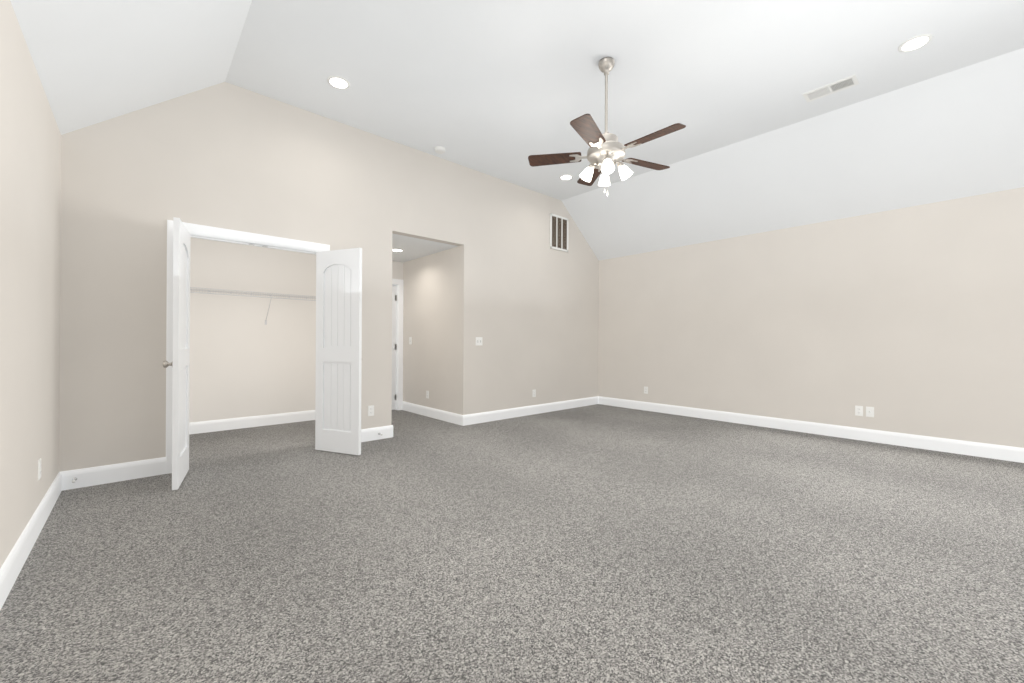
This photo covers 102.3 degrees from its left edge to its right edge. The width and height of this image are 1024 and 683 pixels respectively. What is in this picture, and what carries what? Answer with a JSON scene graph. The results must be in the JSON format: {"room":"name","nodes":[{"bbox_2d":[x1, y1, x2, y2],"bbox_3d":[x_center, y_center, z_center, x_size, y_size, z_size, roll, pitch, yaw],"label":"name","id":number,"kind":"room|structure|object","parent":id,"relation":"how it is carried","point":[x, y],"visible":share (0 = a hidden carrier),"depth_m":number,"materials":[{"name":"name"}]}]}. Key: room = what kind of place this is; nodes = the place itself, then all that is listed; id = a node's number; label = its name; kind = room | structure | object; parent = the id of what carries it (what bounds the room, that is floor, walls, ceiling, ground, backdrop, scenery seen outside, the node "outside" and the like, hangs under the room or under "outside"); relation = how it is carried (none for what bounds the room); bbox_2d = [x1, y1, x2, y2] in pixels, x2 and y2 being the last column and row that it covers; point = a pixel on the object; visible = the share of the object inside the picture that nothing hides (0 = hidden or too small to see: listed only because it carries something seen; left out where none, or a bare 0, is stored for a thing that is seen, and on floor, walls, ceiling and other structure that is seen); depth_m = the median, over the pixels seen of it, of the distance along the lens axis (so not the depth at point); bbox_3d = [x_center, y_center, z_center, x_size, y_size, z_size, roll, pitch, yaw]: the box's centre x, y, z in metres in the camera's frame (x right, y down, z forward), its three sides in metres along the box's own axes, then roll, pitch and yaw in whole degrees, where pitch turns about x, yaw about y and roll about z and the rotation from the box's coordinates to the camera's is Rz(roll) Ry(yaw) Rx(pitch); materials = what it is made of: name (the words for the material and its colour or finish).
{"room":"empty bedroom","nodes":[
{"label":"empty bedroom","id":0,"kind":"room"},
{"bbox_2d":[0,0,60,567],"bbox_3d":[-0.921,-0.266,0.281,0.120,2.764,7.640,0,0,-42],"label":"wall","id":1,"kind":"structure","parent":0,"point":[30,185],"depth_m":2.14,"materials":[{"name":"beige paint"}]},
{"bbox_2d":[0,471,63,609],"bbox_3d":[-0.877,1.046,0.325,0.016,0.140,7.400,0,0,-42],"label":"baseboard","id":2,"kind":"structure","parent":1,"relation":"attached to","point":[13,563],"depth_m":2.12,"materials":[{"name":"white paint"}]},
{"bbox_2d":[38,458,40,479],"bbox_3d":[-2.801,0.757,2.447,0.008,0.115,0.070,0,0,-42],"label":"electrical outlet","id":3,"kind":"object","parent":1,"relation":"attached to","point":[39,468],"visible":0.98,"depth_m":2.42,"materials":[{"name":"white plastic"}]},
{"bbox_2d":[189,237,402,422],"bbox_3d":[-2.919,-0.186,5.851,3.162,2.600,0.120,0,0,-42],"label":"wall","id":4,"kind":"structure","parent":0,"point":[245,361],"depth_m":5.34,"materials":[{"name":"paint"}]},
{"bbox_2d":[189,410,314,434],"bbox_3d":[-3.303,1.042,5.415,1.779,0.140,0.016,0,0,-42],"label":"baseboard","id":5,"kind":"structure","parent":4,"relation":"attached to","point":[272,419],"depth_m":5.33,"materials":[{"name":"white paint"}]},
{"bbox_2d":[190,287,315,324],"bbox_3d":[-3.194,-0.423,5.307,1.761,0.400,0.316,0,0,-42],"label":"shelf","id":6,"kind":"object","parent":4,"relation":"attached to","point":[267,294],"visible":0.67,"depth_m":5.19,"materials":[{"name":"grey"}]},
{"bbox_2d":[392,285,396,409],"bbox_3d":[-2.174,0.097,6.463,0.812,2.020,0.102,0,0,-42],"label":"hall door","id":7,"kind":"structure","parent":4,"relation":"in","point":[394,307],"depth_m":6.72,"materials":[{"name":"white paint"}]},
{"bbox_2d":[392,279,402,409],"bbox_3d":[-2.202,0.051,6.487,1.000,2.135,0.140,0,0,-42],"label":"door frame","id":8,"kind":"structure","parent":4,"relation":"attached to","point":[398,283],"depth_m":6.74,"materials":[{"name":"white paint"}]},
{"bbox_2d":[59,82,598,471],"bbox_3d":[-0.928,-0.612,5.344,6.660,3.470,0.120,0,0,-42],"label":"wall","id":9,"kind":"structure","parent":0,"point":[225,155],"depth_m":4.08,"materials":[{"name":"beige paint"}]},
{"bbox_2d":[64,457,165,489],"bbox_3d":[-3.122,1.040,3.273,0.582,0.140,0.016,0,0,-42],"label":"baseboard","id":10,"kind":"structure","parent":9,"relation":"attached to","point":[105,474],"depth_m":3.25,"materials":[{"name":"white paint"}]},
{"bbox_2d":[163,217,189,489],"bbox_3d":[-2.671,0.090,3.284,0.102,2.020,0.571,0,0,-31],"label":"closet door","id":11,"kind":"structure","parent":9,"relation":"in","point":[180,363],"depth_m":3.15,"materials":[{"name":"white paint"}]},
{"bbox_2d":[166,220,329,473],"bbox_3d":[-2.460,0.046,3.957,1.318,2.135,0.155,0,0,-42],"label":"trim","id":12,"kind":"structure","parent":9,"relation":"attached to","point":[232,236],"depth_m":3.60,"materials":[{"name":"white paint"}]},
{"bbox_2d":[315,248,361,454],"bbox_3d":[-1.733,0.096,4.163,0.571,2.020,0.102,0,0,22],"label":"closet door","id":13,"kind":"structure","parent":9,"relation":"in","point":[338,349],"depth_m":4.11,"materials":[{"name":"white paint"}]},
{"bbox_2d":[368,405,373,415],"bbox_3d":[-1.592,0.783,4.662,0.070,0.115,0.008,0,0,-42],"label":"electrical outlet","id":14,"kind":"object","parent":9,"relation":"attached to","point":[370,410],"visible":1,"depth_m":4.66,"materials":[{"name":"white plastic"}]},
{"bbox_2d":[361,425,391,441],"bbox_3d":[-1.680,1.048,4.577,0.690,0.140,0.016,0,0,-42],"label":"baseboard","id":15,"kind":"structure","parent":9,"relation":"attached to","point":[370,434],"depth_m":4.69,"materials":[{"name":"white paint"}]},
{"bbox_2d":[476,337,482,344],"bbox_3d":[-0.450,-0.003,5.686,0.116,0.115,0.017,0,0,-42],"label":"light switch","id":16,"kind":"object","parent":9,"relation":"attached to","point":[478,340],"visible":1,"depth_m":5.69,"materials":[{"name":"white plastic"}]},
{"bbox_2d":[460,396,599,425],"bbox_3d":[0.449,1.061,6.503,2.989,0.140,0.016,0,0,-42],"label":"baseboard","id":17,"kind":"structure","parent":9,"relation":"attached to","point":[469,419],"depth_m":6.26,"materials":[{"name":"white paint"}]},
{"bbox_2d":[550,213,568,251],"bbox_3d":[0.781,-1.787,6.797,0.444,0.563,0.014,0,0,-42],"label":"air vent","id":18,"kind":"object","parent":9,"relation":"in","point":[559,226],"visible":0.96,"depth_m":6.79,"materials":[{"name":"white plastic"}]},
{"bbox_2d":[392,233,457,262],"bbox_3d":[-1.635,-1.350,5.856,1.023,0.100,1.590,0,0,-42],"label":"ceiling","id":19,"kind":"structure","parent":0,"point":[413,248],"depth_m":5.69,"materials":[{"name":"white paint"}]},
{"bbox_2d":[392,248,403,251],"bbox_3d":[-1.632,-1.295,5.852,0.196,0.009,0.196,0,0,-42],"label":"recessed light","id":20,"kind":"object","parent":19,"relation":"in","point":[397,250],"visible":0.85,"depth_m":5.86,"materials":[{"name":"white plastic"}]},
{"bbox_2d":[403,246,458,413],"bbox_3d":[-1.217,-0.177,6.237,0.120,2.600,1.590,0,0,-42],"label":"wall","id":21,"kind":"structure","parent":0,"point":[430,310],"depth_m":6.11,"materials":[{"name":"beige paint"}]},
{"bbox_2d":[402,401,459,424],"bbox_3d":[-1.236,1.053,6.149,0.016,0.140,1.700,0,0,-42],"label":"baseboard","id":22,"kind":"structure","parent":21,"relation":"attached to","point":[442,415],"depth_m":6.06,"materials":[{"name":"white paint"}]},
{"bbox_2d":[0,404,1023,682],"bbox_3d":[1.012,1.159,3.188,6.900,0.060,9.350,0,0,-42],"label":"floor","id":23,"kind":"structure","parent":0,"point":[598,544],"depth_m":2.10,"materials":[{"name":"grey carpet"}]},
{"bbox_2d":[10,0,1023,260],"bbox_3d":[1.601,-1.981,2.558,6.660,0.995,7.640,0,0,-42],"label":"ceiling","id":24,"kind":"structure","parent":0,"point":[506,88],"depth_m":3.63,"materials":[{"name":"white paint"}]},
{"bbox_2d":[327,75,349,88],"bbox_3d":[-1.573,-2.348,3.744,0.196,0.009,0.196,0,0,-42],"label":"recessed light","id":25,"kind":"object","parent":24,"relation":"in","point":[338,82],"visible":1,"depth_m":3.73,"materials":[{"name":"white plastic"}]},
{"bbox_2d":[434,146,445,153],"bbox_3d":[-0.877,-2.326,5.022,0.136,0.042,0.136,0,0,-42],"label":"smoke detector","id":26,"kind":"object","parent":24,"relation":"attached to","point":[439,149],"visible":1,"depth_m":4.98,"materials":[{"name":"white plastic"}]},
{"bbox_2d":[559,174,572,179],"bbox_3d":[0.772,-2.333,5.866,0.196,0.009,0.196,0,0,-42],"label":"recessed light","id":27,"kind":"object","parent":24,"relation":"in","point":[565,177],"visible":0.98,"depth_m":5.86,"materials":[{"name":"white plastic"}]},
{"bbox_2d":[528,57,685,195],"bbox_3d":[0.821,-1.779,3.423,1.276,1.124,1.219,0,0,-42],"label":"ceiling fan","id":28,"kind":"object","parent":24,"relation":"hanging from","point":[605,152],"visible":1,"depth_m":3.40,"materials":[{"name":"brown wood"}]},
{"bbox_2d":[802,74,858,102],"bbox_3d":[2.936,-2.325,3.805,0.190,0.010,0.390,0,0,-42],"label":"ceiling vent","id":29,"kind":"object","parent":24,"relation":"in","point":[835,87],"visible":1,"depth_m":3.79,"materials":[{"name":"white plastic"}]},
{"bbox_2d":[898,34,932,51],"bbox_3d":[3.148,-2.326,3.220,0.196,0.009,0.196,0,0,-42],"label":"recessed light","id":30,"kind":"object","parent":24,"relation":"in","point":[915,43],"visible":1,"depth_m":3.21,"materials":[{"name":"white plastic"}]},
{"bbox_2d":[598,187,1023,447],"bbox_3d":[4.106,-0.221,4.830,0.120,2.735,7.640,0,0,-42],"label":"wall","id":31,"kind":"structure","parent":0,"point":[908,320],"depth_m":4.91,"materials":[{"name":"beige paint"}]},
{"bbox_2d":[600,396,1023,462],"bbox_3d":[4.050,1.076,4.782,0.016,0.140,7.400,0,0,-42],"label":"baseboard","id":32,"kind":"structure","parent":31,"relation":"attached to","point":[993,451],"depth_m":4.89,"materials":[{"name":"white paint"}]},
{"bbox_2d":[855,406,862,415],"bbox_3d":[4.040,0.807,4.801,0.008,0.115,0.070,0,0,-42],"label":"electrical outlet","id":33,"kind":"object","parent":31,"relation":"attached to","point":[858,410],"visible":1,"depth_m":4.80,"materials":[{"name":"white plastic"}]},
{"bbox_2d":[866,407,873,416],"bbox_3d":[4.102,0.807,4.726,0.017,0.115,0.070,0,0,-42],"label":"outlet","id":34,"kind":"object","parent":31,"relation":"attached to","point":[869,411],"visible":1,"depth_m":4.73,"materials":[{"name":"white plastic"}]}
]}

